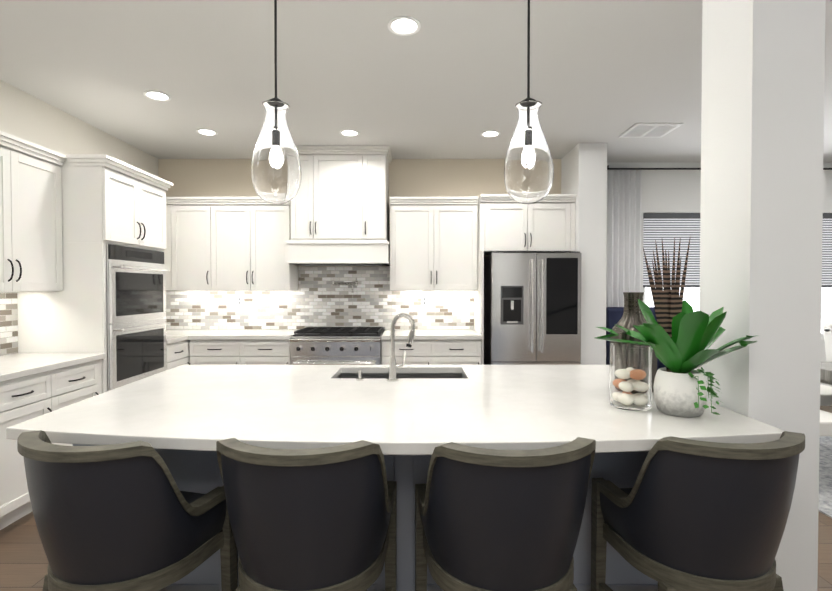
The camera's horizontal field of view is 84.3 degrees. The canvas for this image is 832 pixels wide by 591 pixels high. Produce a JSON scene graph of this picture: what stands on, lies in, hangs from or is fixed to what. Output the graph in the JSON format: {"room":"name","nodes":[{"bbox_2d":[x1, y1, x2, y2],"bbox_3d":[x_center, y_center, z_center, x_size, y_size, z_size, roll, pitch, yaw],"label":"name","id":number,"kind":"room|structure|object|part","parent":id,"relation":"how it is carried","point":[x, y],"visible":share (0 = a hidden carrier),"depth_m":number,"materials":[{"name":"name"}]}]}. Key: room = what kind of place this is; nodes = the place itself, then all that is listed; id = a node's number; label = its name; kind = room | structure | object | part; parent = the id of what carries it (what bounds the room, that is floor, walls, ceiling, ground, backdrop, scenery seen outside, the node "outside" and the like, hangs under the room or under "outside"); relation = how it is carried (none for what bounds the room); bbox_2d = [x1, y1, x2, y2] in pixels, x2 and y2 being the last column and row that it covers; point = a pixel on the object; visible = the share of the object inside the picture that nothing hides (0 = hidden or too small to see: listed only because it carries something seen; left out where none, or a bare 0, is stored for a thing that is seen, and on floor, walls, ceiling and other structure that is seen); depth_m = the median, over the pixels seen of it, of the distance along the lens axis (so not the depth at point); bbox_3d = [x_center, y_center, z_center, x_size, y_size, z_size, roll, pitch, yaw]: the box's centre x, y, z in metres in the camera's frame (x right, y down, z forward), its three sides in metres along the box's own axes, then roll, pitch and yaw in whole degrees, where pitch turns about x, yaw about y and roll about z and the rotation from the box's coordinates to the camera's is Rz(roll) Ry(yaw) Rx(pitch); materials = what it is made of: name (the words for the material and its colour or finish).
{"room":"kitchen","nodes":[
{"label":"kitchen","id":0,"kind":"room"},
{"bbox_2d":[0,80,157,176],"bbox_3d":[-3.022,-0.058,0.816,0.120,2.880,9.270,0,1,0],"label":"wall","id":1,"kind":"structure","parent":0,"point":[28,117],"depth_m":3.78,"materials":[{"name":"paint"}]},
{"bbox_2d":[0,292,17,355],"bbox_3d":[-2.955,0.204,3.079,0.010,0.453,4.428,0,1,0],"label":"tile backsplash","id":2,"kind":"structure","parent":1,"relation":"attached to","point":[8,323],"depth_m":3.33,"materials":[{"name":"tile"}]},
{"bbox_2d":[0,139,63,291],"bbox_3d":[-2.784,-0.496,2.934,0.350,0.950,0.915,0,1,0],"label":"upper cabinet","id":3,"kind":"object","parent":1,"relation":"attached to","point":[31,256],"depth_m":3.11,"materials":[{"name":"white paint"}]},
{"bbox_2d":[158,159,561,289],"bbox_3d":[-0.500,-0.130,5.389,4.920,2.880,0.180,0,1,0],"label":"wall","id":4,"kind":"structure","parent":0,"point":[189,177],"depth_m":5.28,"materials":[{"name":"beige paint"}]},
{"bbox_2d":[164,201,175,290],"bbox_3d":[-2.759,-0.531,5.116,0.364,0.950,0.350,0,1,0],"label":"upper cabinet","id":5,"kind":"object","parent":4,"relation":"attached to","point":[170,251],"depth_m":4.94,"materials":[{"name":"white paint"}]},
{"bbox_2d":[176,201,215,290],"bbox_3d":[-2.393,-0.531,5.116,0.482,0.950,0.350,0,1,0],"label":"upper cabinet","id":6,"kind":"object","parent":4,"relation":"attached to","point":[195,220],"depth_m":4.95,"materials":[{"name":"white paint"}]},
{"bbox_2d":[216,201,297,290],"bbox_3d":[-1.812,-0.531,5.116,0.908,0.950,0.350,0,1,0],"label":"upper cabinet","id":7,"kind":"object","parent":4,"relation":"attached to","point":[226,244],"depth_m":4.95,"materials":[{"name":"white paint"}]},
{"bbox_2d":[165,267,473,329],"bbox_3d":[-1.138,0.032,5.296,3.616,0.726,0.010,0,1,0],"label":"tile backsplash","id":8,"kind":"structure","parent":4,"relation":"attached to","point":[317,298],"depth_m":5.29,"materials":[{"name":"tile"}]},
{"bbox_2d":[237,296,242,305],"bbox_3d":[-2.030,0.064,5.288,0.070,0.115,0.006,0,1,0],"label":"electrical outlet plate","id":9,"kind":"object","parent":8,"relation":"attached to","point":[240,300],"depth_m":5.29,"materials":[{"name":"white plastic"}]},
{"bbox_2d":[332,278,358,292],"bbox_3d":[-0.803,-0.113,5.228,0.304,0.170,0.116,0,1,0],"label":"pot filler","id":10,"kind":"object","parent":8,"relation":"attached to","point":[356,282],"visible":1,"depth_m":5.20,"materials":[{"name":"silver metal"}]},
{"bbox_2d":[422,296,427,305],"bbox_3d":[0.100,0.064,5.287,0.070,0.115,0.006,0,1,0],"label":"electrical outlet plate","id":11,"kind":"object","parent":8,"relation":"attached to","point":[424,298],"depth_m":5.29,"materials":[{"name":"white plastic"}]},
{"bbox_2d":[287,146,391,265],"bbox_3d":[-0.821,-0.947,5.038,1.094,1.233,0.492,0,1,0],"label":"upper cabinet","id":12,"kind":"object","parent":4,"relation":"attached to","point":[340,209],"visible":0.98,"depth_m":4.84,"materials":[{"name":"white paint"}]},
{"bbox_2d":[389,197,478,290],"bbox_3d":[0.192,-0.556,5.094,0.951,1.000,0.392,0,1,0],"label":"upper cabinet","id":13,"kind":"object","parent":4,"relation":"attached to","point":[433,243],"visible":1,"depth_m":4.95,"materials":[{"name":"white paint"}]},
{"bbox_2d":[0,406,831,590],"bbox_3d":[1.978,1.430,0.972,10.180,0.100,9.600,0,1,0],"label":"floor","id":14,"kind":"structure","parent":0,"point":[24,562],"depth_m":2.39,"materials":[{"name":"brown wood"}]},
{"bbox_2d":[0,381,3,529],"bbox_3d":[-2.622,0.923,2.271,0.620,0.874,0.543,0,1,0],"label":"base cabinet","id":15,"kind":"object","parent":14,"relation":"on","point":[1,382],"depth_m":2.57,"materials":[{"name":"white paint"}]},
{"bbox_2d":[4,369,63,527],"bbox_3d":[-2.621,0.916,2.701,0.620,0.874,0.544,0,1,0],"label":"base cabinet","id":16,"kind":"object","parent":14,"relation":"on","point":[33,385],"depth_m":2.71,"materials":[{"name":"white paint"}]},
{"bbox_2d":[0,353,105,380],"bbox_3d":[-2.628,0.466,2.135,0.662,0.040,2.544,0,1,0],"label":"countertop","id":17,"kind":"structure","parent":16,"relation":"on","point":[12,366],"depth_m":3.01,"materials":[{"name":"white stone"}]},
{"bbox_2d":[64,357,105,445],"bbox_3d":[-2.621,0.909,3.137,0.620,0.874,0.556,0,1,0],"label":"base cabinet","id":18,"kind":"object","parent":14,"relation":"on","point":[81,382],"depth_m":3.18,"materials":[{"name":"white paint"}]},
{"bbox_2d":[17,154,172,392],"bbox_3d":[-2.591,0.149,3.826,0.736,2.370,0.924,0,1,0],"label":"tall cabinet","id":19,"kind":"object","parent":14,"relation":"on","point":[109,300],"visible":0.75,"depth_m":3.45,"materials":[{"name":"white paint"}]},
{"bbox_2d":[17,430,236,590],"bbox_3d":[-0.972,0.899,1.517,0.524,0.945,0.492,0,1,15],"label":"bar stool","id":20,"kind":"object","parent":14,"relation":"on","point":[130,516],"visible":0.98,"depth_m":1.34,"materials":[{"name":"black leather"}]},
{"bbox_2d":[166,340,189,369],"bbox_3d":[-2.603,0.882,4.787,0.655,0.874,1.052,0,1,0],"label":"base cabinet","id":21,"kind":"object","parent":14,"relation":"on","point":[178,353],"visible":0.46,"depth_m":4.47,"materials":[{"name":"white paint"}]},
{"bbox_2d":[158,457,221,590],"bbox_3d":[-1.094,0.920,2.367,0.595,0.874,1.038,0,1,0],"label":"base cabinet","id":22,"kind":"object","parent":14,"relation":"on","point":[190,474],"depth_m":1.85,"materials":[{"name":"grey paint"}]},
{"bbox_2d":[186,338,245,364],"bbox_3d":[-2.016,0.880,4.976,0.572,0.874,0.620,0,1,0],"label":"base cabinet","id":23,"kind":"object","parent":14,"relation":"on","point":[239,347],"depth_m":4.66,"materials":[{"name":"white paint"}]},
{"bbox_2d":[166,330,296,337],"bbox_3d":[-2.114,0.421,4.975,1.687,0.040,0.663,0,1,0],"label":"countertop","id":24,"kind":"structure","parent":23,"relation":"on","point":[169,333],"depth_m":4.87,"materials":[{"name":"white stone"}]},
{"bbox_2d":[218,464,238,586],"bbox_3d":[-0.608,0.920,2.366,0.634,0.874,1.038,0,1,0],"label":"base cabinet","id":25,"kind":"object","parent":14,"relation":"on","point":[220,483],"depth_m":1.84,"materials":[{"name":"grey paint"}]},
{"bbox_2d":[246,338,290,364],"bbox_3d":[-1.558,0.880,4.976,0.572,0.874,0.620,0,1,0],"label":"base cabinet","id":26,"kind":"object","parent":14,"relation":"on","point":[259,351],"depth_m":4.66,"materials":[{"name":"white paint"}]},
{"bbox_2d":[216,438,396,590],"bbox_3d":[-0.341,0.899,1.496,0.537,0.945,0.506,0,1,0],"label":"bar stool","id":27,"kind":"object","parent":14,"relation":"on","point":[320,519],"visible":1,"depth_m":1.30,"materials":[{"name":"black leather"}]},
{"bbox_2d":[289,326,384,364],"bbox_3d":[-0.812,0.839,4.932,0.910,0.955,0.729,0,1,0],"label":"range cooktop","id":28,"kind":"object","parent":14,"relation":"on","point":[335,345],"visible":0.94,"depth_m":4.62,"materials":[{"name":"silver metal"}]},
{"bbox_2d":[367,457,442,590],"bbox_3d":[-0.088,0.920,2.366,0.635,0.874,1.038,0,1,0],"label":"base cabinet","id":29,"kind":"object","parent":14,"relation":"on","point":[408,472],"depth_m":1.85,"materials":[{"name":"grey paint"}]},
{"bbox_2d":[6,365,783,456],"bbox_3d":[-0.113,0.466,2.158,2.718,0.040,1.459,0,1,0],"label":"countertop","id":30,"kind":"structure","parent":29,"relation":"on","point":[183,410],"depth_m":1.77,"materials":[{"name":"white stone"}]},
{"bbox_2d":[386,313,413,380],"bbox_3d":[-0.078,0.267,2.412,0.148,0.349,0.121,0,1,0],"label":"faucet","id":31,"kind":"object","parent":30,"relation":"on","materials":[{"name":"silver metal"}]},
{"bbox_2d":[342,373,461,376],"bbox_3d":[-0.089,0.577,2.625,0.747,0.221,0.362,0,1,0],"label":"sink","id":32,"kind":"object","parent":30,"relation":"in","point":[343,374],"depth_m":2.80,"materials":[{"name":"grey metal"}]},
{"bbox_2d":[609,343,651,410],"bbox_3d":[0.870,0.325,1.865,0.156,0.250,0.156,0,1,0],"label":"cylinder","id":33,"kind":"object","parent":30,"relation":"on","point":[630,383],"visible":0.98,"depth_m":1.80,"materials":[{"name":"clear glass"}]},
{"bbox_2d":[610,292,656,391],"bbox_3d":[1.022,0.215,2.163,0.202,0.460,0.202,0,1,0],"label":"ribbed vase","id":34,"kind":"object","parent":30,"relation":"on","point":[631,316],"visible":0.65,"depth_m":2.12,"materials":[{"name":"grey"}]},
{"bbox_2d":[595,236,758,416],"bbox_3d":[0.979,0.108,1.768,0.502,0.687,0.489,0,1,0],"label":"potted plant","id":35,"kind":"object","parent":30,"relation":"on","point":[680,337],"visible":1,"depth_m":1.71,"materials":[{"name":"plant"}]},
{"bbox_2d":[381,330,481,364],"bbox_3d":[0.157,0.859,4.971,1.022,0.915,0.683,0,1,0],"label":"base cabinet","id":36,"kind":"object","parent":14,"relation":"on","point":[445,347],"visible":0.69,"depth_m":4.66,"materials":[{"name":"white paint"}]},
{"bbox_2d":[381,330,481,339],"bbox_3d":[0.157,0.421,4.974,1.022,0.040,0.663,0,1,0],"label":"countertop","id":37,"kind":"structure","parent":36,"relation":"on","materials":[{"name":"stone"}]},
{"bbox_2d":[415,437,595,590],"bbox_3d":[0.285,0.899,1.483,0.522,0.945,0.492,0,1,-7],"label":"bar stool","id":38,"kind":"object","parent":14,"relation":"on","point":[495,520],"visible":1,"depth_m":1.30,"materials":[{"name":"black leather"}]},
{"bbox_2d":[474,194,576,364],"bbox_3d":[1.169,0.131,5.000,0.994,2.370,0.600,0,1,0],"label":"tall cabinet","id":39,"kind":"object","parent":14,"relation":"on","point":[508,224],"visible":0.92,"depth_m":4.81,"materials":[{"name":"white paint"}]},
{"bbox_2d":[484,251,580,364],"bbox_3d":[1.212,0.434,4.923,0.900,1.764,0.728,0,1,0],"label":"refrigerator","id":40,"kind":"object","parent":14,"relation":"on","point":[532,308],"visible":0.62,"depth_m":4.62,"materials":[{"name":"silver metal"}]},
{"bbox_2d":[573,457,609,590],"bbox_3d":[0.433,0.920,2.366,0.635,0.874,1.038,0,1,0],"label":"base cabinet","id":41,"kind":"object","parent":14,"relation":"on","point":[601,465],"depth_m":1.86,"materials":[{"name":"grey paint"}]},
{"bbox_2d":[606,457,657,590],"bbox_3d":[0.919,0.920,2.366,0.595,0.874,1.038,0,1,0],"label":"base cabinet","id":42,"kind":"object","parent":14,"relation":"on","point":[621,575],"depth_m":1.85,"materials":[{"name":"grey paint"}]},
{"bbox_2d":[606,307,665,369],"bbox_3d":[2.420,0.725,4.886,0.670,1.185,0.650,0,1,0],"label":"accent chair","id":43,"kind":"object","parent":14,"relation":"on","point":[614,315],"visible":0.06,"depth_m":5.08,"materials":[{"name":"fabric"}]},
{"bbox_2d":[591,431,804,590],"bbox_3d":[0.956,0.898,1.537,0.522,0.945,0.492,0,1,-7],"label":"bar stool","id":44,"kind":"object","parent":14,"relation":"on","point":[683,514],"visible":1,"depth_m":1.36,"materials":[{"name":"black leather"}]},
{"bbox_2d":[699,0,825,590],"bbox_3d":[1.384,-0.074,1.871,0.268,2.880,0.305,0,1,0],"label":"column","id":45,"kind":"structure","parent":14,"relation":"on","point":[762,132],"depth_m":1.72,"materials":[{"name":"white paint"}]},
{"bbox_2d":[818,436,831,517],"bbox_3d":[4.169,1.336,3.320,3.300,0.012,2.500,0,1,0],"label":"dining rug","id":46,"kind":"object","parent":14,"relation":"on","point":[825,475],"depth_m":3.39,"materials":[{"name":"grey carpet"}]},
{"bbox_2d":[820,382,831,405],"bbox_3d":[3.549,0.790,4.160,0.480,1.052,0.577,0,1,0],"label":"dining chair","id":47,"kind":"object","parent":46,"relation":"on","point":[825,395],"depth_m":3.88,"materials":[{"name":"fabric"}]},
{"bbox_2d":[820,410,831,435],"bbox_3d":[2.700,0.804,3.312,0.577,1.052,0.480,0,1,0],"label":"dining chair","id":48,"kind":"object","parent":46,"relation":"on","point":[825,423],"visible":0.04,"depth_m":3.08,"materials":[{"name":"fabric"}]},
{"bbox_2d":[820,362,831,384],"bbox_3d":[4.169,0.944,3.314,2.200,0.772,1.040,0,1,0],"label":"dining table","id":49,"kind":"object","parent":46,"relation":"on","point":[825,372],"depth_m":3.48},
{"bbox_2d":[823,323,831,386],"bbox_3d":[4.169,0.790,4.160,0.480,1.052,0.577,0,1,0],"label":"dining chair","id":50,"kind":"object","parent":46,"relation":"on","point":[827,329],"visible":0.79,"depth_m":4.38,"materials":[{"name":"fabric"}]},
{"bbox_2d":[0,0,831,161],"bbox_3d":[1.978,-1.550,0.925,10.180,0.100,9.600,0,1,0],"label":"ceiling","id":51,"kind":"structure","parent":0,"point":[448,80],"depth_m":3.15,"materials":[{"name":"paint"}]},
{"bbox_2d":[143,90,170,100],"bbox_3d":[-1.991,-1.536,3.537,0.188,0.009,0.188,0,1,0],"label":"recessed light","id":52,"kind":"object","parent":51,"relation":"in","point":[156,95],"visible":0.98,"depth_m":3.53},
{"bbox_2d":[196,129,217,135],"bbox_3d":[-1.985,-1.549,4.362,0.188,0.009,0.188,0,1,0],"label":"recessed light","id":53,"kind":"object","parent":51,"relation":"in","point":[208,132],"visible":0.98,"depth_m":4.37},
{"bbox_2d":[251,0,301,203],"bbox_3d":[-0.668,-0.980,2.193,0.236,1.080,0.250,0,1,0],"label":"glass pendant light","id":54,"kind":"object","parent":51,"relation":"hanging from","point":[276,173],"visible":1,"depth_m":2.13,"materials":[{"name":"clear glass"}]},
{"bbox_3d":[-0.670,-1.064,2.194,0.128,0.912,0.128,0,1,0],"label":"pendant light stem","id":55,"kind":"part","parent":54,"relation":"part of","materials":[{"name":"black metal"}]},
{"bbox_2d":[340,129,358,136],"bbox_3d":[-0.634,-1.549,4.386,0.188,0.009,0.188,0,1,0],"label":"recessed light","id":56,"kind":"object","parent":51,"relation":"in","point":[350,133],"visible":1,"depth_m":4.38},
{"bbox_2d":[388,16,420,35],"bbox_3d":[-0.066,-1.521,2.596,0.188,0.009,0.188,0,1,0],"label":"recessed light","id":57,"kind":"object","parent":51,"relation":"in","point":[404,25],"visible":1,"depth_m":2.59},
{"bbox_2d":[481,130,499,136],"bbox_3d":[0.715,-1.550,4.411,0.188,0.009,0.188,0,1,0],"label":"recessed light","id":58,"kind":"object","parent":51,"relation":"in","point":[491,133],"visible":1,"depth_m":4.40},
{"bbox_2d":[504,0,553,203],"bbox_3d":[0.540,-0.980,2.194,0.235,1.080,0.251,0,1,0],"label":"glass pendant light","id":59,"kind":"object","parent":51,"relation":"hanging from","point":[528,171],"visible":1,"depth_m":2.13,"materials":[{"name":"clear glass"}]},
{"bbox_3d":[0.537,-1.064,2.193,0.128,0.912,0.128,0,1,0],"label":"pendant light stem","id":60,"kind":"part","parent":59,"relation":"part of","materials":[{"name":"black metal"}]},
{"bbox_2d":[619,123,682,136],"bbox_3d":[2.189,-1.546,4.305,0.420,0.012,0.360,0,1,0],"label":"ceiling vent","id":61,"kind":"object","parent":51,"relation":"in","point":[649,129],"visible":0.98,"depth_m":4.27,"materials":[{"name":"white metal"}]},
{"bbox_2d":[562,143,606,364],"bbox_3d":[1.815,-0.125,5.013,0.290,2.880,0.570,0,1,0],"label":"wall","id":62,"kind":"structure","parent":0,"point":[580,170],"depth_m":4.72,"materials":[{"name":"beige paint"}]},
{"bbox_2d":[606,162,831,385],"bbox_3d":[4.440,-0.133,5.522,4.960,2.880,0.150,0,1,0],"label":"wall","id":63,"kind":"structure","parent":0,"point":[670,191],"depth_m":5.43,"materials":[{"name":"white paint"}]},
{"bbox_2d":[643,219,699,311],"bbox_3d":[3.150,-0.226,5.476,0.980,1.509,0.120,0,1,0],"label":"window","id":64,"kind":"structure","parent":63,"relation":"in","point":[691,296],"depth_m":5.53,"materials":[{"name":"white glass"}]},
{"bbox_2d":[643,213,699,286],"bbox_3d":[3.150,-0.537,5.456,0.908,0.881,0.022,0,1,0],"label":"window shade","id":65,"kind":"object","parent":64,"relation":"attached to","point":[667,228],"visible":0.55,"depth_m":5.45,"materials":[{"name":"white plastic"}]},
{"bbox_2d":[607,165,831,169],"bbox_3d":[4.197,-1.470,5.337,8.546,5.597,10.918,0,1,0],"label":"curtain rod","id":66,"kind":"object","parent":63,"relation":"attached to","point":[608,168],"depth_m":5.32,"materials":[{"name":"black metal"}]},
{"bbox_2d":[607,170,640,306],"bbox_3d":[2.425,-0.076,5.349,0.394,2.748,0.060,0,1,0],"label":"curtain","id":67,"kind":"object","parent":66,"relation":"hanging from","point":[623,230],"visible":0.6,"depth_m":5.33,"materials":[{"name":"fabric"}]},
{"bbox_2d":[821,287,831,339],"bbox_3d":[5.230,-0.226,5.475,0.980,1.509,0.120,0,1,0],"label":"window","id":68,"kind":"structure","parent":63,"relation":"in","point":[826,306],"depth_m":5.53,"materials":[{"name":"white glass"}]},
{"bbox_2d":[822,213,831,286],"bbox_3d":[5.230,-0.537,5.455,0.908,0.881,0.022,0,1,0],"label":"window shade","id":69,"kind":"object","parent":63,"relation":"attached to","point":[827,251],"depth_m":5.45,"materials":[{"name":"white plastic"}]}
]}

